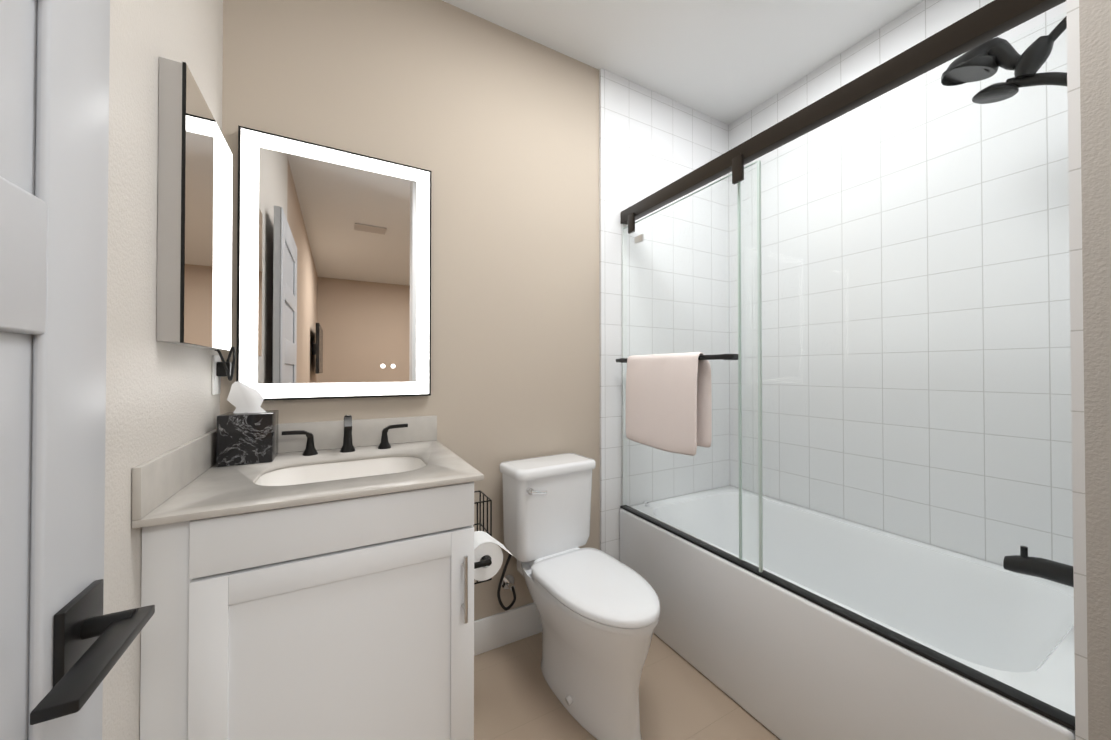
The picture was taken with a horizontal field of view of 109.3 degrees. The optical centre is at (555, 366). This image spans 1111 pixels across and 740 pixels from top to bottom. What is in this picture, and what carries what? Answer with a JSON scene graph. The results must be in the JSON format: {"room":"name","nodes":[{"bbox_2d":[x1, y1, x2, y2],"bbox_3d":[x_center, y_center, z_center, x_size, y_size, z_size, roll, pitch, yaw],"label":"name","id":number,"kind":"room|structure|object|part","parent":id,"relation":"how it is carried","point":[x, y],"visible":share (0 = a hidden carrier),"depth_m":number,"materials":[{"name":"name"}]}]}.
{"room":"bathroom","nodes":[
{"label":"bathroom","id":0,"kind":"room"},
{"bbox_2d":[102,0,222,739],"bbox_3d":[-0.726,-0.157,0.497,0.120,2.700,1.920,0,-1,-29],"label":"wall","id":1,"kind":"structure","parent":0,"point":[161,399],"depth_m":0.75,"materials":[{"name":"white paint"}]},
{"bbox_2d":[0,0,109,739],"bbox_3d":[-0.417,0.171,0.164,0.037,2.022,0.780,0,-1,-29],"label":"door","id":2,"kind":"structure","parent":1,"relation":"in","point":[18,38],"depth_m":0.41,"materials":[{"name":"grey wood"}]},
{"bbox_3d":[-0.405,-0.105,0.173,0.010,0.140,0.538,0,-1,-29],"label":"door rail","id":3,"kind":"part","parent":2,"relation":"part of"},
{"bbox_3d":[-0.562,0.174,0.458,0.010,2.022,0.125,0,-1,-29],"label":"door stile","id":4,"kind":"part","parent":2,"relation":"part of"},
{"bbox_2d":[53,579,137,686],"bbox_3d":[-0.533,0.305,0.466,0.050,0.080,0.080,0,-1,-29],"label":"rose","id":5,"kind":"object","parent":2,"relation":"attached to","point":[71,647],"depth_m":0.45,"materials":[{"name":"black metal"}]},
{"bbox_2d":[30,605,154,724],"bbox_3d":[-0.479,0.305,0.418,0.030,0.012,0.165,0,-1,-29],"label":"lever","id":6,"kind":"object","parent":5,"relation":"attached to","point":[74,688],"visible":0.98,"depth_m":0.39,"materials":[{"name":"black metal"}]},
{"bbox_3d":[-0.529,0.305,0.468,0.041,0.022,0.022,0,-1,-29],"label":"door handle neck","id":7,"kind":"part","parent":5,"relation":"part of","materials":[{"name":"black metal"}]},
{"bbox_2d":[156,57,232,350],"bbox_3d":[-0.914,-0.352,1.017,0.044,0.604,0.414,0,-1,-29],"label":"medicine cabinet mirror","id":8,"kind":"object","parent":1,"relation":"attached to","point":[194,245],"visible":0.97,"depth_m":0.88,"materials":[{"name":"silver metal"}]},
{"label":"glass","id":9,"kind":"part","parent":8,"relation":"part of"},
{"bbox_2d":[212,347,235,394],"bbox_3d":[-1.018,0.011,1.215,0.053,0.148,0.098,0,-1,-29],"label":"electrical outlet","id":10,"kind":"object","parent":1,"relation":"attached to","point":[223,368],"visible":1,"depth_m":1.20,"materials":[{"name":"white plastic"}]},
{"bbox_3d":[-1.045,0.025,1.213,0.006,0.120,0.075,0,-1,-29],"label":"plate","id":11,"kind":"part","parent":10,"relation":"part of","materials":[{"name":"white plastic"}]},
{"bbox_3d":[-1.005,-0.010,1.201,0.043,0.106,0.061,0,-1,-29],"label":"cord","id":12,"kind":"part","parent":10,"relation":"part of","materials":[{"name":"black plastic"}]},
{"bbox_2d":[220,0,599,620],"bbox_3d":[-0.033,-0.143,1.899,2.677,2.700,0.120,0,-1,-29],"label":"wall","id":13,"kind":"structure","parent":0,"point":[493,127],"depth_m":1.67,"materials":[{"name":"beige paint"}]},
{"bbox_2d":[236,125,431,400],"bbox_3d":[-0.761,-0.330,1.417,0.603,0.885,0.032,0,-1,-29],"label":"led mirror","id":14,"kind":"object","parent":13,"relation":"attached to","point":[333,272],"visible":0.98,"depth_m":1.38,"materials":[{"name":"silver metal"}]},
{"label":"glass","id":15,"kind":"part","parent":14,"relation":"part of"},
{"bbox_2d":[497,554,515,609],"bbox_3d":[-0.207,0.890,1.668,0.108,0.244,0.100,0,-1,-29],"label":"supply hose","id":16,"kind":"object","parent":13,"relation":"attached to","point":[506,582],"visible":0.92,"depth_m":1.65,"materials":[{"name":"black rubber"}]},
{"bbox_2d":[474,602,541,655],"bbox_3d":[-0.131,1.135,1.757,0.807,0.140,0.014,0,-1,-29],"label":"baseboard","id":17,"kind":"structure","parent":13,"relation":"attached to","point":[495,631],"depth_m":1.71,"materials":[{"name":"white wood"}]},
{"bbox_2d":[599,68,729,560],"bbox_3d":[0.642,-0.141,2.189,0.953,2.700,0.015,0,-1,-29],"label":"wall tile","id":18,"kind":"structure","parent":13,"relation":"attached to","point":[651,142],"depth_m":2.13,"materials":[{"name":"white tile"}]},
{"bbox_2d":[474,632,779,739],"bbox_3d":[1.108,1.211,-0.863,4.300,0.060,6.100,0,-1,-29],"label":"floor","id":19,"kind":"structure","parent":0,"point":[680,698],"depth_m":1.40,"materials":[{"name":"tile"}]},
{"bbox_2d":[132,414,483,739],"bbox_3d":[-0.630,0.682,1.148,0.677,1.036,0.612,0,-1,-29],"label":"bathroom vanity","id":20,"kind":"object","parent":19,"relation":"on","point":[313,581],"visible":0.98,"depth_m":0.91,"materials":[{"name":"white wood"}]},
{"bbox_3d":[-0.771,0.699,0.795,0.055,0.795,0.020,0,-1,-29],"label":"frame","id":21,"kind":"part","parent":20,"relation":"part of","materials":[{"name":"white wood"}]},
{"bbox_2d":[132,440,483,527],"bbox_3d":[-0.632,0.297,1.156,0.677,0.015,0.604,0,-1,-29],"label":"countertop","id":22,"kind":"structure","parent":20,"relation":"on","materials":[{"name":"stone"}]},
{"bbox_2d":[216,381,278,466],"bbox_3d":[-0.946,0.167,1.219,0.132,0.246,0.132,0,-1,-29],"label":"tissue box","id":23,"kind":"object","parent":22,"relation":"on","point":[247,430],"visible":1,"depth_m":1.17,"materials":[{"name":"black stone"}]},
{"bbox_2d":[282,430,317,455],"bbox_3d":[-0.838,0.250,1.292,0.100,0.082,0.044,0,-1,-29],"label":"handle","id":24,"kind":"object","parent":22,"relation":"on","point":[310,450],"depth_m":1.29,"materials":[{"name":"black metal"}]},
{"bbox_2d":[255,457,425,485],"bbox_3d":[-0.603,0.370,1.145,0.474,0.130,0.342,0,-1,-29],"label":"basin","id":25,"kind":"object","parent":22,"relation":"in","point":[313,469],"depth_m":1.25,"materials":[{"name":"white ceramic"}]},
{"bbox_2d":[340,414,355,452],"bbox_3d":[-0.698,0.228,1.325,0.048,0.126,0.124,0,-1,-29],"label":"faucet","id":26,"kind":"object","parent":22,"relation":"on","point":[347,447],"depth_m":1.34,"materials":[{"name":"black metal"}]},
{"bbox_2d":[378,423,407,448],"bbox_3d":[-0.589,0.251,1.428,0.100,0.082,0.044,0,-1,-29],"label":"handle","id":27,"kind":"object","parent":22,"relation":"on","point":[384,444],"depth_m":1.41,"materials":[{"name":"black metal"}]},
{"bbox_3d":[-0.497,0.430,0.947,0.570,0.015,0.020,0,-1,-29],"label":"frame","id":28,"kind":"part","parent":20,"relation":"part of","materials":[{"name":"white wood"}]},
{"bbox_3d":[-0.480,0.369,0.934,0.583,0.116,0.020,0,-1,-29],"label":"drawer","id":29,"kind":"part","parent":20,"relation":"part of","materials":[{"name":"white wood"}]},
{"bbox_3d":[-0.480,0.465,0.933,0.459,0.062,0.020,0,-1,-29],"label":"door rail","id":30,"kind":"part","parent":20,"relation":"part of","materials":[{"name":"white wood"}]},
{"bbox_3d":[-0.482,0.762,0.934,0.459,0.532,0.011,0,-1,-29],"label":"door panel","id":31,"kind":"part","parent":20,"relation":"part of","materials":[{"name":"white wood"}]},
{"bbox_2d":[473,490,491,584],"bbox_3d":[-0.283,0.617,1.347,0.152,0.285,0.303,0,-1,-29],"label":"toilet paper holder","id":32,"kind":"object","parent":20,"relation":"attached to","point":[486,561],"visible":0.29,"depth_m":1.40,"materials":[{"name":"black metal"}]},
{"bbox_3d":[-0.244,0.615,1.221,0.088,0.018,0.018,0,-1,-29],"label":"post","id":33,"kind":"part","parent":32,"relation":"part of","materials":[{"name":"black metal"}]},
{"bbox_3d":[-0.245,0.616,1.302,0.018,0.018,0.154,0,-1,-29],"label":"arm","id":34,"kind":"part","parent":32,"relation":"part of"},
{"bbox_2d":[474,531,512,580],"bbox_3d":[-0.231,0.625,1.308,0.151,0.121,0.116,0,-1,-29],"label":"toilet paper roll","id":35,"kind":"object","parent":32,"relation":"hanging from","point":[485,543],"visible":0.58,"depth_m":1.27,"materials":[{"name":"white paper"}]},
{"bbox_2d":[499,453,659,739],"bbox_3d":[0.099,0.801,1.470,0.384,0.804,0.688,0,-1,-33],"label":"toilet","id":36,"kind":"object","parent":19,"relation":"on","point":[598,611],"visible":1,"depth_m":1.39,"materials":[{"name":"white ceramic"}]},
{"bbox_3d":[-0.064,0.484,1.519,0.068,0.024,0.016,0,-1,-33],"label":"lever arm","id":37,"kind":"part","parent":36,"relation":"part of"},
{"bbox_3d":[-0.032,0.600,1.677,0.366,0.325,0.188,0,-1,-33],"label":"tank","id":38,"kind":"part","parent":36,"relation":"part of","materials":[{"name":"white ceramic"}]},
{"bbox_3d":[0.107,1.000,1.456,0.320,0.405,0.642,0,-1,-33],"label":"bowl","id":39,"kind":"part","parent":36,"relation":"part of","materials":[{"name":"white ceramic"}]},
{"bbox_3d":[0.152,0.787,1.388,0.324,0.018,0.487,0,-1,-33],"label":"seat","id":40,"kind":"part","parent":36,"relation":"part of","materials":[{"name":"white ceramic"}]},
{"bbox_3d":[0.152,0.762,1.388,0.328,0.027,0.492,0,-1,-33],"label":"lid","id":41,"kind":"part","parent":36,"relation":"part of","materials":[{"name":"white ceramic"}]},
{"bbox_2d":[620,486,1074,739],"bbox_3d":[1.030,0.945,1.577,0.846,0.518,1.412,0,-1,-29],"label":"bathtub","id":42,"kind":"object","parent":19,"relation":"on","point":[780,663],"visible":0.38,"depth_m":1.37,"materials":[{"name":"white ceramic"}]},
{"bbox_2d":[616,0,1074,730],"bbox_3d":[0.658,-0.043,1.383,0.104,1.509,1.411,0,-1,-29],"label":"shower door","id":43,"kind":"structure","parent":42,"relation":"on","point":[988,22],"depth_m":1.16,"materials":[{"name":"clear glass"}]},
{"bbox_2d":[626,352,711,455],"bbox_3d":[0.452,0.145,1.652,0.067,0.399,0.442,0,-1,-29],"label":"hanging towel","id":44,"kind":"object","parent":43,"relation":"hanging from","point":[668,402],"visible":0.96,"depth_m":1.58,"materials":[{"name":"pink fabric"}]},
{"bbox_3d":[0.520,-0.001,1.675,0.008,1.404,0.741,0,-1,-29],"label":"glass","id":45,"kind":"part","parent":43,"relation":"part of","materials":[{"name":"clear glass"}]},
{"bbox_3d":[0.851,-0.007,1.109,0.008,1.404,0.741,0,-1,-29],"label":"glass","id":46,"kind":"part","parent":43,"relation":"part of","materials":[{"name":"clear glass"}]},
{"bbox_2d":[442,0,923,124],"bbox_3d":[1.108,-1.549,-0.837,4.300,0.060,6.100,0,-1,-29],"label":"ceiling","id":47,"kind":"structure","parent":0,"point":[728,62],"depth_m":1.78,"materials":[{"name":"white paint"}]},
{"bbox_2d":[1079,0,1110,739],"bbox_3d":[1.438,-0.153,0.853,0.862,2.700,0.235,0,-1,-29],"label":"wall","id":48,"kind":"structure","parent":0,"point":[1095,57],"depth_m":0.73,"materials":[{"name":"grey paint"}]},
{"bbox_2d":[1066,0,1087,739],"bbox_3d":[1.372,-0.152,0.959,0.847,2.700,0.015,0,-1,-29],"label":"wall tile","id":49,"kind":"structure","parent":48,"relation":"attached to","point":[1077,391],"depth_m":0.76,"materials":[{"name":"white tile"}]},
{"bbox_2d":[941,16,1066,103],"bbox_3d":[1.294,-0.463,1.103,0.126,0.986,0.308,0,-1,-29],"label":"shower head","id":50,"kind":"object","parent":49,"relation":"attached to","point":[987,54],"visible":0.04,"depth_m":1.12},
{"bbox_3d":[1.343,-0.752,1.071,0.048,0.147,0.160,0,-1,-29],"label":"handle","id":51,"kind":"part","parent":50,"relation":"part of","materials":[{"name":"black metal"}]},
{"bbox_3d":[1.339,-0.890,1.034,0.023,0.093,0.120,0,-1,-29],"label":"arm","id":52,"kind":"part","parent":50,"relation":"part of"},
{"bbox_2d":[1003,546,1073,586],"bbox_3d":[1.327,0.322,1.044,0.170,0.516,0.184,0,-1,-29],"label":"tub spout","id":53,"kind":"object","parent":49,"relation":"attached to","point":[1043,568],"depth_m":1.06,"materials":[{"name":"black metal"}]},
{"bbox_3d":[1.300,0.513,1.092,0.014,0.027,0.014,0,-1,-29],"label":"knob","id":54,"kind":"part","parent":53,"relation":"part of","materials":[{"name":"black metal"}]},
{"bbox_3d":[1.522,-0.145,1.721,0.115,2.700,1.920,0,-1,-29],"label":"wall","id":55,"kind":"structure","parent":0,"visible":0},
{"bbox_2d":[728,0,1072,581],"bbox_3d":[1.409,-0.144,1.793,0.015,2.700,1.445,0,-1,-29],"label":"wall tile","id":56,"kind":"structure","parent":55,"relation":"attached to","point":[919,23],"depth_m":1.63,"materials":[{"name":"white tile"}]}
]}

